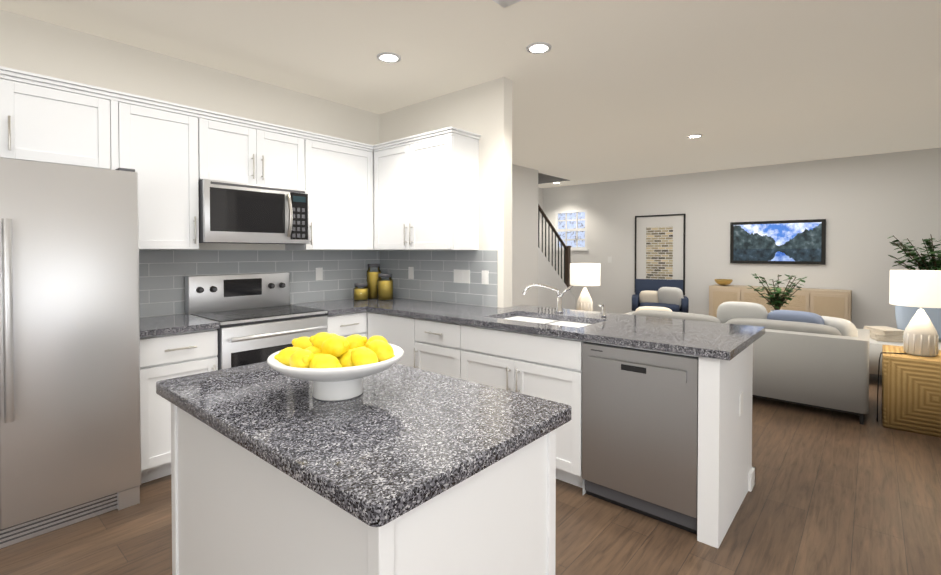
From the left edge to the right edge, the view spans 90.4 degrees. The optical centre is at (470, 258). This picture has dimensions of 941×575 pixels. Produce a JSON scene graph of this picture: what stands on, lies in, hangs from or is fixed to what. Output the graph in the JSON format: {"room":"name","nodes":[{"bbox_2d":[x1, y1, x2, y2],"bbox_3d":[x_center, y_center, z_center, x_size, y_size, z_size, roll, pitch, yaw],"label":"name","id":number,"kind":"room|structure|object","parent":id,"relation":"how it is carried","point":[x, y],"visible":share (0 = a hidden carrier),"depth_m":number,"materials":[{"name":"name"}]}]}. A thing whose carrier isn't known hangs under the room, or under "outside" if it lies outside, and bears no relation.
{"room":"kitchen and living room","nodes":[
{"label":"kitchen and living room","id":0,"kind":"room"},
{"bbox_2d":[0,9,378,313],"bbox_3d":[-3.095,-0.040,2.281,0.120,2.740,6.840,1,1,41],"label":"wall","id":1,"kind":"structure","parent":0,"point":[32,45],"depth_m":3.30,"materials":[{"name":"white paint"}]},
{"bbox_2d":[0,70,123,169],"bbox_3d":[-2.599,-0.741,2.502,0.330,0.435,1.097,1,1,41],"label":"upper cabinet","id":2,"kind":"object","parent":1,"relation":"attached to","point":[41,120],"depth_m":2.61,"materials":[{"name":"white wood"}]},
{"bbox_2d":[120,94,203,249],"bbox_3d":[-2.097,-0.512,3.088,0.330,0.910,0.441,1,1,41],"label":"upper cabinet","id":3,"kind":"object","parent":1,"relation":"attached to","point":[162,143],"depth_m":3.00,"materials":[{"name":"white wood"}]},
{"bbox_2d":[200,114,303,189],"bbox_3d":[-1.700,-0.757,3.547,0.330,0.435,0.775,1,1,41],"label":"upper cabinet","id":4,"kind":"object","parent":1,"relation":"attached to","point":[237,151],"depth_m":3.40,"materials":[{"name":"white wood"}]},
{"bbox_2d":[198,179,308,243],"bbox_3d":[-1.648,-0.323,3.509,0.457,0.420,0.767,1,1,41],"label":"over-the-range microwave","id":5,"kind":"object","parent":4,"relation":"attached to","point":[236,212],"visible":0.98,"depth_m":3.34,"materials":[{"name":"grey metal"}]},
{"bbox_2d":[139,250,378,316],"bbox_3d":[-1.639,0.162,3.878,0.007,0.460,2.222,1,1,41],"label":"tile backsplash","id":6,"kind":"structure","parent":1,"relation":"attached to","point":[163,274],"depth_m":3.74,"materials":[{"name":"grey tile"}]},
{"bbox_2d":[315,268,322,280],"bbox_3d":[-1.357,0.142,4.192,0.007,0.114,0.070,1,1,41],"label":"electrical outlet plate","id":7,"kind":"object","parent":1,"relation":"attached to","point":[319,271],"depth_m":4.19,"materials":[{"name":"white plastic"}]},
{"bbox_2d":[285,134,371,249],"bbox_3d":[-1.196,-0.527,4.087,0.393,0.910,0.692,1,1,41],"label":"upper cabinet","id":8,"kind":"object","parent":1,"relation":"attached to","point":[337,171],"depth_m":3.97,"materials":[{"name":"white wood"}]},
{"bbox_2d":[379,77,511,307],"bbox_3d":[-0.498,-0.072,4.436,2.105,2.740,0.115,1,1,41],"label":"wall","id":9,"kind":"structure","parent":0,"point":[484,110],"depth_m":3.80,"materials":[{"name":"white paint"}]},
{"bbox_2d":[408,267,413,278],"bbox_3d":[-0.561,0.139,4.400,0.070,0.114,0.008,1,1,41],"label":"electrical outlet plate","id":10,"kind":"object","parent":9,"relation":"attached to","point":[410,269],"depth_m":4.40,"materials":[{"name":"white plastic"}]},
{"bbox_2d":[372,127,479,249],"bbox_3d":[-0.434,-0.526,4.039,0.989,0.910,0.393,1,1,41],"label":"upper cabinet","id":11,"kind":"object","parent":9,"relation":"attached to","point":[418,192],"depth_m":3.83,"materials":[{"name":"white wood"}]},
{"bbox_2d":[379,250,496,306],"bbox_3d":[-0.343,0.156,4.225,1.470,0.460,0.007,1,1,41],"label":"tile backsplash","id":12,"kind":"structure","parent":9,"relation":"attached to","point":[433,280],"depth_m":4.14,"materials":[{"name":"grey tile"}]},
{"bbox_2d":[454,269,469,283],"bbox_3d":[-0.075,0.156,3.983,0.185,0.114,0.008,1,1,41],"label":"electrical outlet plate","id":13,"kind":"object","parent":9,"relation":"attached to","point":[461,276],"depth_m":3.98,"materials":[{"name":"white plastic"}]},
{"bbox_2d":[482,270,488,284],"bbox_3d":[0.118,0.158,3.817,0.070,0.114,0.008,1,1,41],"label":"electrical outlet plate","id":14,"kind":"object","parent":9,"relation":"attached to","point":[485,274],"depth_m":3.81,"materials":[{"name":"white plastic"}]},
{"bbox_2d":[0,373,940,574],"bbox_3d":[1.515,1.362,2.200,11.000,0.060,12.900,1,1,41],"label":"floor","id":15,"kind":"structure","parent":0,"point":[832,492],"depth_m":2.33,"materials":[{"name":"brown wood"}]},
{"bbox_2d":[0,158,140,548],"bbox_3d":[-2.335,0.427,2.393,0.835,1.803,0.910,1,1,41],"label":"fridge","id":16,"kind":"object","parent":15,"relation":"on","point":[70,428],"visible":1,"depth_m":2.28,"materials":[{"name":"grey metal"}]},
{"bbox_2d":[140,329,217,483],"bbox_3d":[-1.982,0.882,3.011,0.626,0.876,0.437,1,1,41],"label":"base cabinet","id":17,"kind":"object","parent":15,"relation":"on","point":[181,354],"depth_m":2.75,"materials":[{"name":"white wood"}]},
{"bbox_2d":[140,314,218,336],"bbox_3d":[-1.975,0.424,2.997,0.646,0.040,0.441,1,1,41],"label":"countertop","id":18,"kind":"structure","parent":17,"relation":"on","point":[164,325],"depth_m":2.88,"materials":[{"name":"grey stone"}]},
{"bbox_2d":[185,273,327,369],"bbox_3d":[-1.545,0.721,3.436,0.698,1.185,0.767,1,1,41],"label":"range","id":19,"kind":"object","parent":15,"relation":"on","point":[258,317],"visible":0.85,"depth_m":3.36,"materials":[{"name":"grey metal"}]},
{"bbox_2d":[325,313,359,337],"bbox_3d":[-1.209,0.869,3.908,0.626,0.876,0.369,1,1,41],"label":"base cabinet","id":20,"kind":"object","parent":15,"relation":"on","point":[345,325],"depth_m":3.68,"materials":[{"name":"white wood"}]},
{"bbox_2d":[156,361,570,574],"bbox_3d":[-0.395,0.885,1.492,1.220,0.915,0.715,1,1,41],"label":"kitchen island","id":21,"kind":"object","parent":15,"relation":"on","point":[396,469],"visible":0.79,"depth_m":1.20,"materials":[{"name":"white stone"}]},
{"bbox_2d":[267,332,403,400],"bbox_3d":[-0.417,0.331,1.473,0.412,0.192,0.412,1,1,41],"label":"fruit bowl","id":22,"kind":"object","parent":21,"relation":"on","point":[333,367],"visible":1,"depth_m":1.40,"materials":[{"name":"white ceramic"}]},
{"bbox_2d":[360,309,419,368],"bbox_3d":[-0.434,0.869,3.861,0.649,0.876,0.688,1,1,41],"label":"base cabinet","id":23,"kind":"object","parent":15,"relation":"on","point":[401,330],"depth_m":3.59,"materials":[{"name":"white wood"}]},
{"bbox_2d":[292,297,415,316],"bbox_3d":[-0.997,0.407,4.133,0.646,0.040,1.000,1,1,41],"label":"countertop","id":24,"kind":"structure","parent":23,"relation":"on","point":[349,305],"depth_m":3.94,"materials":[{"name":"grey stone"}]},
{"bbox_2d":[353,282,372,300],"bbox_3d":[-1.004,0.307,4.287,0.134,0.155,0.134,1,1,32],"label":"canister","id":25,"kind":"object","parent":24,"relation":"on","point":[366,293],"depth_m":4.25,"materials":[{"name":"clear glass"}]},
{"bbox_2d":[367,264,380,281],"bbox_3d":[-0.916,0.217,4.434,0.134,0.330,0.134,1,1,32],"label":"pasta jar","id":26,"kind":"object","parent":24,"relation":"on","point":[369,274],"depth_m":4.38,"materials":[{"name":"clear glass"}]},
{"bbox_2d":[373,272,392,300],"bbox_3d":[-0.786,0.264,4.309,0.142,0.240,0.142,1,1,32],"label":"canister","id":27,"kind":"object","parent":24,"relation":"on","point":[375,286],"depth_m":4.27,"materials":[{"name":"clear glass"}]},
{"bbox_2d":[420,321,451,376],"bbox_3d":[-0.016,0.874,3.542,0.520,0.876,0.626,1,1,41],"label":"base cabinet","id":28,"kind":"object","parent":15,"relation":"on","point":[435,336],"depth_m":3.32,"materials":[{"name":"white wood"}]},
{"bbox_2d":[452,325,623,494],"bbox_3d":[0.453,0.880,3.138,0.960,0.876,0.626,1,1,41],"label":"base cabinet","id":29,"kind":"object","parent":15,"relation":"on","point":[535,351],"depth_m":2.79,"materials":[{"name":"white wood"}]},
{"bbox_2d":[368,301,763,360],"bbox_3d":[0.452,0.420,3.294,2.645,0.040,0.910,1,1,41],"label":"countertop","id":30,"kind":"structure","parent":29,"relation":"on","point":[718,341],"depth_m":2.78,"materials":[{"name":"grey stone"}]},
{"bbox_2d":[522,283,572,312],"bbox_3d":[0.560,0.291,3.405,0.308,0.214,0.210,1,1,41],"label":"faucet","id":31,"kind":"object","parent":30,"relation":"on","point":[559,309],"visible":1,"depth_m":3.41,"materials":[{"name":"silver metal"}]},
{"bbox_2d":[508,313,595,324],"bbox_3d":[0.497,0.542,3.138,0.744,0.224,0.434,1,1,41],"label":"sink","id":32,"kind":"object","parent":30,"relation":"in","point":[515,316],"depth_m":3.30,"materials":[{"name":"white ceramic"}]},
{"bbox_2d":[599,304,605,316],"bbox_3d":[0.900,0.355,3.188,0.036,0.091,0.079,1,1,41],"label":"soap dispenser","id":33,"kind":"object","parent":30,"relation":"on","point":[603,314],"visible":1,"depth_m":3.19,"materials":[{"name":"silver metal"}]},
{"bbox_2d":[538,204,574,309],"bbox_3d":[0.639,-0.115,8.358,1.008,2.710,3.355,1,1,41],"label":"stairs","id":34,"kind":"structure","parent":15,"relation":"on","point":[548,274],"depth_m":8.66,"materials":[{"name":"white"}]},
{"bbox_2d":[582,342,698,534],"bbox_3d":[1.029,0.896,2.610,0.592,0.859,0.624,1,1,41],"label":"dishwasher","id":35,"kind":"object","parent":15,"relation":"on","point":[639,431],"visible":0.83,"depth_m":2.37,"materials":[{"name":"grey metal"}]},
{"bbox_2d":[632,279,688,312],"bbox_3d":[3.110,0.811,7.706,0.840,0.881,0.760,0,1,21],"label":"armchair","id":36,"kind":"object","parent":15,"relation":"on","point":[666,293],"visible":0.71,"depth_m":7.63,"materials":[{"name":"blue fabric"}]},
{"bbox_2d":[625,301,869,423],"bbox_3d":[2.573,0.860,4.680,2.160,0.869,0.910,1,1,41],"label":"sofa","id":37,"kind":"object","parent":15,"relation":"on","point":[809,359],"visible":0.62,"depth_m":3.96,"materials":[{"name":"grey fabric"}]},
{"bbox_2d":[709,284,851,321],"bbox_3d":[4.712,0.857,7.212,1.800,0.800,0.441,1,1,41],"label":"sideboard","id":38,"kind":"object","parent":15,"relation":"on","point":[836,303],"visible":0.35,"depth_m":6.86,"materials":[{"name":"beige wood"}]},
{"bbox_2d":[714,279,732,285],"bbox_3d":[4.159,0.399,7.682,0.270,0.100,0.270,1,1,41],"label":"bowl","id":39,"kind":"object","parent":38,"relation":"on","point":[723,282],"visible":1,"depth_m":7.61,"materials":[{"name":"brown metal"}]},
{"bbox_2d":[876,352,905,421],"bbox_3d":[3.345,1.025,3.719,0.176,0.564,0.204,1,1,41],"label":"side table","id":40,"kind":"object","parent":15,"relation":"on","point":[878,379],"visible":1,"depth_m":3.70,"materials":[{"name":"black metal"}]},
{"bbox_2d":[869,305,940,374],"bbox_3d":[4.850,0.851,4.666,1.470,0.888,0.900,1,1,41],"label":"armchair","id":41,"kind":"object","parent":15,"relation":"on","point":[904,315],"visible":0.25,"depth_m":4.79,"materials":[{"name":"beige fabric"}]},
{"bbox_2d":[863,326,904,342],"bbox_3d":[4.379,0.800,4.939,0.278,0.119,0.339,0,1,18],"label":"books","id":42,"kind":"object","parent":41,"relation":"on","point":[884,333],"visible":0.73,"depth_m":4.83,"materials":[{"name":"beige paper"}]},
{"bbox_2d":[882,345,940,437],"bbox_3d":[3.607,1.033,3.654,0.580,0.555,0.580,1,1,41],"label":"side table","id":43,"kind":"object","parent":15,"relation":"on","point":[911,393],"visible":0.97,"depth_m":3.52,"materials":[{"name":"brown wood"}]},
{"bbox_2d":[889,270,940,356],"bbox_3d":[3.522,0.425,3.653,0.370,0.655,0.370,1,1,41],"label":"table lamp","id":44,"kind":"object","parent":43,"relation":"on","point":[917,288],"visible":1,"depth_m":3.58,"materials":[{"name":"white fabric"}]},
{"bbox_2d":[887,234,940,270],"bbox_3d":[5.817,0.481,5.791,0.992,1.594,1.059,1,1,41],"label":"plant","id":45,"kind":"object","parent":15,"relation":"on","point":[933,263],"visible":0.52,"depth_m":5.86,"materials":[{"name":"green plant"}]},
{"bbox_3d":[3.778,1.061,5.592,1.200,0.440,0.700,1,1,41],"label":"coffee table","id":46,"kind":"object","parent":15,"relation":"on","visible":0},
{"bbox_2d":[748,274,806,311],"bbox_3d":[3.744,0.513,5.720,0.596,0.650,0.516,1,1,41],"label":"plant","id":47,"kind":"object","parent":46,"relation":"on","point":[777,301],"visible":0.92,"depth_m":5.66,"materials":[{"name":"green plant"}]},
{"bbox_3d":[1.426,1.000,5.848,0.580,0.555,0.580,1,1,41],"label":"cube","id":48,"kind":"object","parent":15,"relation":"on","visible":0},
{"bbox_2d":[570,263,599,310],"bbox_3d":[1.432,0.393,5.846,0.370,0.655,0.370,1,1,41],"label":"table lamp","id":49,"kind":"object","parent":48,"relation":"on","point":[584,274],"visible":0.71,"depth_m":5.72,"materials":[{"name":"white fabric"}]},
{"bbox_2d":[0,0,940,187],"bbox_3d":[1.515,-1.446,2.159,11.000,0.084,12.900,1,1,41],"label":"ceiling","id":50,"kind":"structure","parent":0,"point":[609,90],"depth_m":3.42,"materials":[{"name":"beige paint"}]},
{"bbox_2d":[377,52,400,62],"bbox_3d":[-0.578,-1.421,3.314,0.170,0.008,0.170,1,1,41],"label":"recessed light","id":51,"kind":"object","parent":50,"relation":"in","point":[388,57],"visible":1,"depth_m":3.31,"materials":[{"name":"white"}]},
{"bbox_2d":[493,0,521,7],"bbox_3d":[0.268,-1.407,2.428,0.380,0.010,0.200,1,1,41],"label":"ceiling vent","id":52,"kind":"object","parent":50,"relation":"in","point":[504,3],"visible":1,"depth_m":2.57,"materials":[{"name":"white"}]},
{"bbox_2d":[526,42,551,53],"bbox_3d":[0.462,-1.418,3.158,0.170,0.008,0.170,1,1,41],"label":"recessed light","id":53,"kind":"object","parent":50,"relation":"in","point":[538,48],"visible":1,"depth_m":3.15,"materials":[{"name":"white glass"}]},
{"bbox_2d":[687,134,702,137],"bbox_3d":[2.677,-1.454,5.579,0.170,0.008,0.170,1,1,41],"label":"recessed light","id":54,"kind":"object","parent":50,"relation":"in","point":[695,136],"visible":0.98,"depth_m":5.58,"materials":[{"name":"white"}]},
{"bbox_2d":[512,164,537,306],"bbox_3d":[-0.099,-0.104,6.605,0.120,2.740,3.695,1,1,41],"label":"wall","id":55,"kind":"structure","parent":0,"point":[524,227],"depth_m":7.66,"materials":[{"name":"white paint"}]},
{"bbox_2d":[538,187,542,250],"bbox_3d":[-0.279,-0.127,8.159,0.120,2.740,5.815,1,1,41],"label":"wall","id":56,"kind":"structure","parent":0,"point":[540,196],"depth_m":10.15,"materials":[{"name":"white paint"}]},
{"bbox_2d":[739,391,742,415],"bbox_3d":[1.436,0.770,2.478,0.006,0.115,0.070,1,1,41],"label":"electrical outlet plate","id":57,"kind":"object","parent":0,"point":[741,394],"depth_m":2.46,"materials":[{"name":"white plastic"}]},
{"bbox_2d":[543,148,940,328],"bbox_3d":[5.641,-0.107,6.821,10.600,2.740,0.120,1,1,41],"label":"wall","id":58,"kind":"structure","parent":0,"point":[865,206],"depth_m":7.39,"materials":[{"name":"white paint"}]},
{"bbox_2d":[553,209,587,250],"bbox_3d":[2.110,-0.577,9.801,0.810,0.850,0.100,1,1,41],"label":"window","id":59,"kind":"structure","parent":58,"relation":"in","point":[571,227],"depth_m":9.81,"materials":[{"name":"white glass"}]},
{"bbox_2d":[635,214,685,294],"bbox_3d":[3.469,-0.069,8.590,0.900,1.450,0.030,1,1,41],"label":"framed art","id":60,"kind":"object","parent":58,"relation":"attached to","point":[659,246],"visible":0.69,"depth_m":8.57,"materials":[{"name":"black"}]},
{"bbox_2d":[730,219,825,264],"bbox_3d":[4.832,-0.251,7.404,1.270,0.680,0.045,1,1,41],"label":"wall-mounted tv","id":61,"kind":"object","parent":58,"relation":"attached to","point":[784,242],"visible":0.98,"depth_m":7.35,"materials":[{"name":"black"}]}
]}

